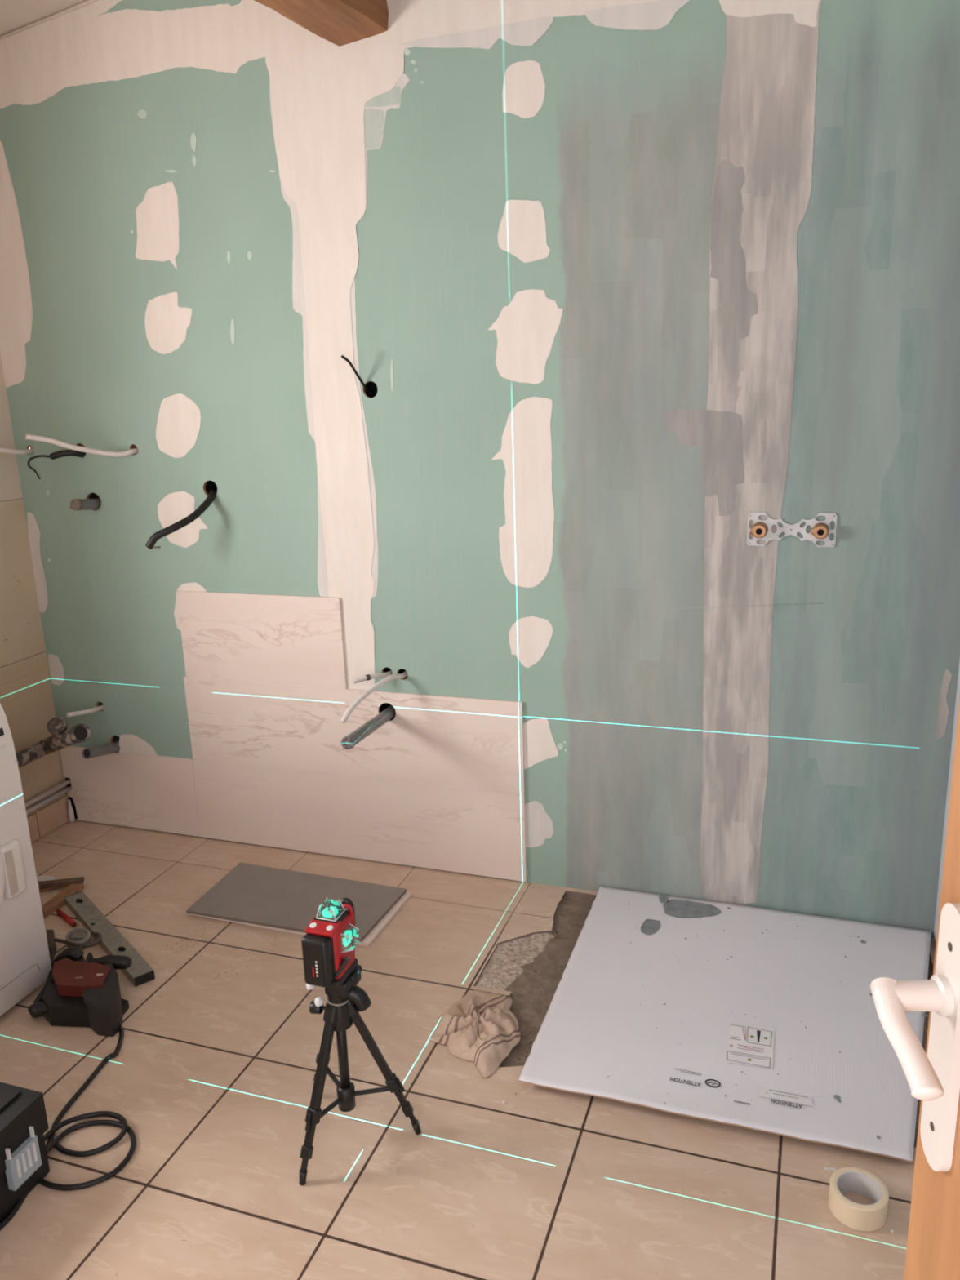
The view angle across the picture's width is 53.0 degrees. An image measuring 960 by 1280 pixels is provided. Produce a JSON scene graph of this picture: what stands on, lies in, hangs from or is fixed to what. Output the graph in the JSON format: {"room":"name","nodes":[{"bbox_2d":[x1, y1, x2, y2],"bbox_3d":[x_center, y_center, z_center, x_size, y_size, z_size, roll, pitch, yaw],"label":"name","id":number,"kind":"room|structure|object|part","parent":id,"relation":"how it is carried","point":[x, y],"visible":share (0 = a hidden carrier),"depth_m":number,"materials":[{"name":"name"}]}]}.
{"room":"bathroom under renovation","nodes":[
{"label":"bathroom under renovation","id":0,"kind":"room"},
{"bbox_2d":[0,351,68,816],"bbox_3d":[-2.154,-0.432,2.051,0.200,3.000,2.780,3,15,19],"label":"wall","id":1,"kind":"structure","parent":0,"point":[26,697],"depth_m":3.38,"materials":[{"name":"beige tile"}]},
{"bbox_2d":[0,447,33,454],"bbox_3d":[-1.590,-0.647,3.241,0.054,0.050,0.244,11,19,40],"label":"pipe","id":2,"kind":"object","parent":1,"relation":"attached to","point":[2,450],"visible":0.8,"depth_m":3.24,"materials":[{"name":"white plastic"}]},
{"bbox_2d":[24,779,71,807],"bbox_3d":[-1.659,0.621,3.285,0.017,0.021,0.714,3,15,19],"label":"pipe","id":3,"kind":"object","parent":1,"relation":"attached to","point":[67,782],"visible":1,"depth_m":3.50,"materials":[{"name":"white plastic"}]},
{"bbox_2d":[26,795,69,843],"bbox_3d":[-1.636,0.695,3.414,0.010,0.100,0.488,3,15,19],"label":"baseboard","id":4,"kind":"structure","parent":1,"relation":"attached to","point":[55,815],"depth_m":3.54,"materials":[{"name":"beige tile"}]},
{"bbox_2d":[26,786,71,814],"bbox_3d":[-1.658,0.647,3.292,0.017,0.021,0.714,3,15,19],"label":"pipe","id":5,"kind":"object","parent":1,"relation":"attached to","point":[65,790],"visible":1,"depth_m":3.51,"materials":[{"name":"white plastic"}]},
{"bbox_2d":[15,716,90,768],"bbox_3d":[-1.516,0.396,3.175,0.293,0.175,0.518,3,15,19],"label":"branch","id":6,"kind":"object","parent":1,"relation":"attached to","point":[62,737],"visible":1,"depth_m":3.31,"materials":[{"name":"grey paint"}]},
{"bbox_2d":[40,724,90,754],"bbox_3d":[-1.447,0.345,3.349,0.287,0.160,0.069,9,18,38],"label":"socket","id":7,"kind":"object","parent":6,"relation":"attached to","point":[62,737],"depth_m":3.29,"materials":[{"name":"grey paint"}]},
{"bbox_2d":[0,0,86,35],"bbox_3d":[-0.701,-1.652,1.201,3.010,0.499,2.780,3,15,19],"label":"ceiling","id":8,"kind":"structure","parent":0,"point":[14,14],"depth_m":2.83,"materials":[{"name":"beige paint"}]},
{"bbox_2d":[253,0,388,46],"bbox_3d":[-0.936,-1.461,1.354,0.164,0.370,2.792,5,16,26],"label":"ceiling beam","id":9,"kind":"structure","parent":8,"relation":"attached to","point":[339,22],"depth_m":2.46,"materials":[{"name":"brown wood"}]},
{"bbox_2d":[0,819,935,1279],"bbox_3d":[-0.695,1.185,1.639,2.990,0.020,3.380,3,15,19],"label":"floor","id":10,"kind":"structure","parent":0,"point":[212,1080],"depth_m":2.02,"materials":[{"name":"beige tile"}]},
{"bbox_2d":[0,1081,49,1222],"bbox_3d":[-1.115,1.041,1.812,0.385,0.192,0.455,3,15,19],"label":"tool case","id":11,"kind":"object","parent":10,"relation":"on","point":[24,1160],"visible":1,"depth_m":1.89,"materials":[{"name":"black plastic"}]},
{"bbox_3d":[-1.124,0.996,1.799,0.372,0.086,0.447,3,15,19],"label":"lid","id":12,"kind":"part","parent":11,"relation":"part of","materials":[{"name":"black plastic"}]},
{"bbox_2d":[0,703,51,1016],"bbox_3d":[-1.549,0.580,2.334,0.634,0.861,0.600,3,15,19],"label":"washing machine","id":13,"kind":"object","parent":10,"relation":"on","point":[25,965],"visible":1,"depth_m":2.47,"materials":[{"name":"white metal"}]},
{"bbox_3d":[-1.265,0.609,2.224,0.024,0.430,0.430,3,15,19],"label":"porthole door","id":14,"kind":"part","parent":13,"relation":"part of","materials":[{"name":"white plastic"}]},
{"bbox_3d":[-1.292,0.284,2.177,0.028,0.105,0.548,3,15,19],"label":"control panel","id":15,"kind":"part","parent":13,"relation":"part of","materials":[{"name":"white plastic"}]},
{"bbox_3d":[-1.194,0.584,2.451,0.030,0.145,0.062,3,15,19],"label":"door handle","id":16,"kind":"part","parent":13,"relation":"part of","materials":[{"name":"white plastic"}]},
{"bbox_2d":[36,875,56,882],"bbox_3d":[-1.447,0.794,3.193,0.077,0.007,0.032,-1,15,4],"label":"tile offcut","id":17,"kind":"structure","parent":10,"relation":"on","point":[39,878],"depth_m":3.19,"materials":[{"name":"tile"}]},
{"bbox_2d":[38,884,70,892],"bbox_3d":[-1.381,0.803,3.145,0.113,0.011,0.025,-8,16,-23],"label":"wood strip","id":18,"kind":"object","parent":10,"relation":"on","point":[53,887],"visible":0.62,"depth_m":3.13,"materials":[{"name":"brown wood"}]},
{"bbox_2d":[38,876,84,919],"bbox_3d":[-1.372,0.814,3.061,0.152,0.030,0.220,2,15,14],"label":"wood strip","id":19,"kind":"object","parent":10,"relation":"on","point":[55,903],"depth_m":3.08,"materials":[{"name":"brown wood"}]},
{"bbox_3d":[-1.361,0.786,3.125,0.144,0.010,0.024,-4,15,-9],"label":"wood strip","id":20,"kind":"part","parent":19,"relation":"part of","materials":[{"name":"brown wood"}]},
{"bbox_2d":[56,909,76,927],"bbox_3d":[-1.262,0.850,2.938,0.126,0.015,0.015,12,20,43],"label":"pencil","id":21,"kind":"object","parent":10,"relation":"on","point":[60,912],"visible":1,"depth_m":2.93,"materials":[{"name":"red plastic"}]},
{"bbox_2d":[0,946,136,1231],"bbox_3d":[-0.951,0.971,2.270,0.272,0.097,0.943,-6,15,-17],"label":"power tool","id":22,"kind":"object","parent":10,"relation":"on","point":[77,991],"visible":0.9,"depth_m":2.42,"materials":[{"name":"plastic"}]},
{"bbox_3d":[-0.996,0.868,2.588,0.113,0.038,0.038,-1,15,3],"label":"handle","id":23,"kind":"part","parent":22,"relation":"part of","materials":[{"name":"black plastic"}]},
{"bbox_2d":[67,799,75,822],"bbox_3d":[-1.542,0.644,3.623,0.020,0.088,0.020,3,15,19],"label":"pipe stub","id":24,"kind":"object","parent":10,"relation":"on","point":[70,811],"visible":1,"depth_m":3.62,"materials":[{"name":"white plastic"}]},
{"bbox_2d":[46,928,101,960],"bbox_3d":[-1.181,0.876,2.779,0.184,0.049,0.134,3,15,19],"label":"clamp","id":25,"kind":"object","parent":10,"relation":"on","point":[80,938],"visible":0.95,"depth_m":2.77,"materials":[{"name":"metal"}]},
{"bbox_3d":[-1.162,0.870,2.817,0.050,0.029,0.051,-1,15,3],"label":"sliding arm","id":26,"kind":"part","parent":25,"relation":"part of","materials":[{"name":"metal"}]},
{"bbox_2d":[64,891,155,986],"bbox_3d":[-1.098,0.867,2.829,0.056,0.026,0.594,-14,18,-38],"label":"spirit level","id":27,"kind":"object","parent":10,"relation":"on","point":[113,942],"visible":0.98,"depth_m":2.80,"materials":[{"name":"metal"}]},
{"bbox_2d":[186,862,412,946],"bbox_3d":[-0.558,0.810,2.989,0.629,0.020,0.325,3,15,19],"label":"tile","id":28,"kind":"object","parent":10,"relation":"on","point":[252,894],"depth_m":2.98,"materials":[{"name":"grey tile"}]},
{"bbox_2d":[298,964,421,1185],"bbox_3d":[-0.288,0.870,1.969,0.275,0.400,0.244,3,15,19],"label":"tripod","id":29,"kind":"object","parent":10,"relation":"on","point":[344,1003],"visible":0.98,"depth_m":1.95,"materials":[{"name":"black plastic"},{"name":"black rubber"},{"name":"grey metal"}]},
{"bbox_3d":[-0.329,0.750,1.963,0.035,0.025,0.025,0,15,8],"label":"crank knob","id":30,"kind":"part","parent":29,"relation":"part of","materials":[{"name":"black plastic"}]},
{"bbox_3d":[-0.317,0.852,1.942,0.037,0.191,0.090,3,15,19],"label":"leg","id":31,"kind":"part","parent":29,"relation":"part of","materials":[{"name":"black plastic"}]},
{"bbox_2d":[301,897,359,987],"bbox_3d":[-0.286,0.596,1.910,0.089,0.157,0.135,3,15,19],"label":"laser level","id":32,"kind":"object","parent":29,"relation":"on","point":[331,940],"visible":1,"depth_m":1.88,"materials":[{"name":"red plastic"}]},
{"bbox_3d":[-0.296,0.531,1.903,0.044,0.028,0.044,3,15,19],"label":"frame","id":33,"kind":"part","parent":32,"relation":"part of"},
{"bbox_3d":[-0.268,0.571,1.941,0.034,0.111,0.016,-1,15,3],"label":"guard frame","id":34,"kind":"part","parent":32,"relation":"part of","materials":[{"name":"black plastic"}]},
{"bbox_3d":[-0.256,0.590,1.901,0.028,0.044,0.044,3,15,19],"label":"frame","id":35,"kind":"part","parent":32,"relation":"part of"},
{"bbox_3d":[-0.288,0.682,1.949,0.088,0.026,0.074,3,15,19],"label":"quick release plate","id":36,"kind":"part","parent":29,"relation":"part of","materials":[{"name":"black plastic"}]},
{"bbox_3d":[-0.226,0.836,1.991,0.089,0.191,0.019,-2,14,-1],"label":"leg","id":37,"kind":"part","parent":29,"relation":"part of","materials":[{"name":"black plastic"}]},
{"bbox_2d":[165,886,565,1094],"bbox_3d":[-0.263,0.868,2.764,1.258,0.003,0.969,3,15,19],"label":"crumbs","id":38,"kind":"object","parent":10,"relation":"on","point":[540,886],"visible":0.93,"depth_m":2.81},
{"bbox_2d":[428,990,520,1077],"bbox_3d":[-0.005,0.936,2.359,0.218,0.052,0.308,3,15,19],"label":"floorcloth","id":39,"kind":"object","parent":10,"relation":"on","point":[481,1028],"visible":1,"depth_m":2.34,"materials":[{"name":"beige fabric"}]},
{"bbox_2d":[475,893,933,1147],"bbox_3d":[0.552,0.911,2.475,1.195,0.034,0.896,3,15,19],"label":"floor hole","id":40,"kind":"object","parent":10,"relation":"on","point":[531,967],"visible":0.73,"depth_m":2.62,"materials":[{"name":"concrete"}]},
{"bbox_2d":[518,885,931,1163],"bbox_3d":[0.682,0.890,2.458,0.941,0.009,0.983,3,15,19],"label":"shower tray","id":41,"kind":"object","parent":40,"relation":"on","point":[750,1017],"visible":0.95,"depth_m":2.34,"materials":[{"name":"white plastic"}]},
{"bbox_3d":[0.628,0.944,2.241,0.098,0.001,0.133,3,15,19],"label":"sticker frame","id":42,"kind":"part","parent":41,"relation":"part of","materials":[{"name":"white paper"}]},
{"bbox_2d":[823,1166,888,1231],"bbox_3d":[0.715,1.055,1.817,0.104,0.048,0.104,-1,15,3],"label":"tape","id":43,"kind":"object","parent":10,"relation":"on","point":[865,1218],"visible":1,"depth_m":1.80,"materials":[{"name":"paper"}]},
{"bbox_2d":[0,0,959,937],"bbox_3d":[-0.268,-0.804,2.840,3.166,3.200,0.077,3,15,19],"label":"wall","id":44,"kind":"structure","parent":0,"point":[611,286],"depth_m":2.71,"materials":[{"name":"green paint"}]},
{"bbox_2d":[0,0,97,39],"bbox_3d":[-1.056,-1.879,2.786,1.251,0.184,0.010,3,15,19],"label":"trim","id":45,"kind":"structure","parent":44,"relation":"attached to","point":[87,2],"depth_m":2.87,"materials":[{"name":"beige paint"}]},
{"bbox_2d":[26,449,86,479],"bbox_3d":[-1.409,-0.586,3.212,0.187,0.095,0.065,-8,16,-23],"label":"conduit","id":46,"kind":"object","parent":44,"relation":"attached to","point":[63,453],"visible":0.89,"depth_m":3.19,"materials":[{"name":"black plastic"}]},
{"bbox_2d":[25,434,137,457],"bbox_3d":[-1.268,-0.630,3.109,0.357,0.086,0.052,-9,16,-25],"label":"pipe","id":47,"kind":"object","parent":44,"relation":"attached to","point":[28,437],"visible":0.9,"depth_m":3.09,"materials":[{"name":"white plastic"}]},
{"bbox_2d":[69,497,101,511],"bbox_3d":[-1.319,-0.461,3.246,0.046,0.046,0.141,3,15,19],"label":"drain pipe","id":48,"kind":"object","parent":44,"relation":"attached to","point":[76,504],"visible":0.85,"depth_m":3.21,"materials":[{"name":"grey plastic"}]},
{"bbox_2d":[66,704,104,717],"bbox_3d":[-1.390,0.250,3.440,0.039,0.030,0.187,6,17,29],"label":"pipe","id":49,"kind":"object","parent":44,"relation":"attached to","point":[101,707],"visible":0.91,"depth_m":3.40,"materials":[{"name":"white plastic"}]},
{"bbox_2d":[81,740,119,759],"bbox_3d":[-1.340,0.388,3.444,0.040,0.076,0.216,2,15,16],"label":"drain pipe","id":50,"kind":"object","parent":44,"relation":"attached to","point":[100,750],"visible":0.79,"depth_m":3.40,"materials":[{"name":"grey plastic"}]},
{"bbox_2d":[59,746,200,836],"bbox_3d":[-1.283,0.548,3.522,0.582,0.297,0.009,3,15,19],"label":"wall tile","id":51,"kind":"structure","parent":44,"relation":"attached to","point":[157,793],"depth_m":3.51,"materials":[{"name":"tile"}]},
{"bbox_2d":[145,488,217,549],"bbox_3d":[-0.930,-0.383,3.045,0.072,0.163,0.269,11,19,41],"label":"conduit","id":52,"kind":"object","parent":44,"relation":"attached to","point":[211,497],"visible":1,"depth_m":3.00,"materials":[{"name":"black plastic"}]},
{"bbox_2d":[176,591,346,688],"bbox_3d":[-0.725,-0.005,3.173,0.610,0.299,0.009,3,15,19],"label":"wall tile","id":53,"kind":"structure","parent":44,"relation":"attached to","point":[283,639],"depth_m":3.16,"materials":[{"name":"tile"}]},
{"bbox_2d":[183,675,524,794],"bbox_3d":[-0.440,0.302,3.154,1.214,0.299,0.009,3,15,19],"label":"wall tile","id":54,"kind":"structure","parent":44,"relation":"attached to","point":[455,741],"depth_m":3.13,"materials":[{"name":"tile"}]},
{"bbox_2d":[188,676,522,832],"bbox_3d":[-0.439,0.444,3.192,1.216,0.600,0.006,3,15,19],"label":"tile grout lines","id":55,"kind":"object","parent":44,"relation":"attached to","point":[188,677],"depth_m":3.20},
{"bbox_2d":[341,355,370,395],"bbox_3d":[-0.358,-0.773,2.808,0.019,0.113,0.123,7,17,31],"label":"cable","id":56,"kind":"object","parent":44,"relation":"attached to","point":[343,357],"visible":1,"depth_m":2.79,"materials":[{"name":"black plastic"}]},
{"bbox_2d":[192,758,526,881],"bbox_3d":[-0.431,0.594,3.230,1.217,0.299,0.009,3,15,19],"label":"wall tile","id":57,"kind":"structure","parent":44,"relation":"attached to","point":[476,832],"depth_m":3.21,"materials":[{"name":"tile"}]},
{"bbox_2d":[340,704,395,749],"bbox_3d":[-0.330,0.261,2.945,0.042,0.067,0.405,2,15,15],"label":"drain pipe","id":58,"kind":"object","parent":44,"relation":"attached to","point":[348,742],"visible":0.88,"depth_m":2.88,"materials":[{"name":"grey plastic"}]},
{"bbox_2d":[351,670,392,684],"bbox_3d":[-0.326,0.112,3.035,0.174,0.025,0.040,-16,20,-42],"label":"pipe","id":59,"kind":"object","parent":44,"relation":"attached to","point":[368,677],"visible":0.87,"depth_m":3.00,"materials":[{"name":"white plastic"}]},
{"bbox_2d":[340,671,407,724],"bbox_3d":[-0.313,0.170,2.970,0.035,0.104,0.314,9,18,36],"label":"pipe","id":60,"kind":"object","parent":44,"relation":"attached to","point":[400,676],"visible":0.96,"depth_m":2.92,"materials":[{"name":"white plastic"}]},
{"bbox_2d":[649,603,817,609],"bbox_3d":[0.699,-0.092,2.645,0.464,0.038,0.001,3,15,19],"label":"pencil line","id":61,"kind":"object","parent":44,"relation":"attached to","point":[805,603],"visible":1,"depth_m":2.64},
{"bbox_2d":[746,512,836,546],"bbox_3d":[0.818,-0.288,2.529,0.224,0.090,0.035,3,15,19],"label":"valve plate","id":62,"kind":"object","parent":44,"relation":"attached to","point":[761,529],"visible":1,"depth_m":2.54,"materials":[{"name":"metal"}]},
{"bbox_2d":[933,659,959,947],"bbox_3d":[0.809,-0.367,1.009,0.100,3.200,2.780,3,15,19],"label":"wall","id":63,"kind":"structure","parent":0,"point":[957,695],"depth_m":2.56,"materials":[{"name":"white paint"}]},
{"bbox_2d":[870,697,959,1279],"bbox_3d":[0.345,0.402,0.407,0.101,2.018,0.790,-1,14,2],"label":"door","id":64,"kind":"structure","parent":63,"relation":"in","point":[932,1076],"depth_m":0.74,"materials":[{"name":"brown wood"}]},
{"bbox_3d":[0.333,0.296,0.719,0.059,0.060,0.083,-2,14,-1],"label":"lever handle","id":65,"kind":"part","parent":64,"relation":"part of","materials":[{"name":"white metal"}]},
{"bbox_3d":[0.364,0.312,0.750,0.008,0.232,0.040,-1,14,2],"label":"handle plate","id":66,"kind":"part","parent":64,"relation":"part of","materials":[{"name":"white metal"}]}
]}

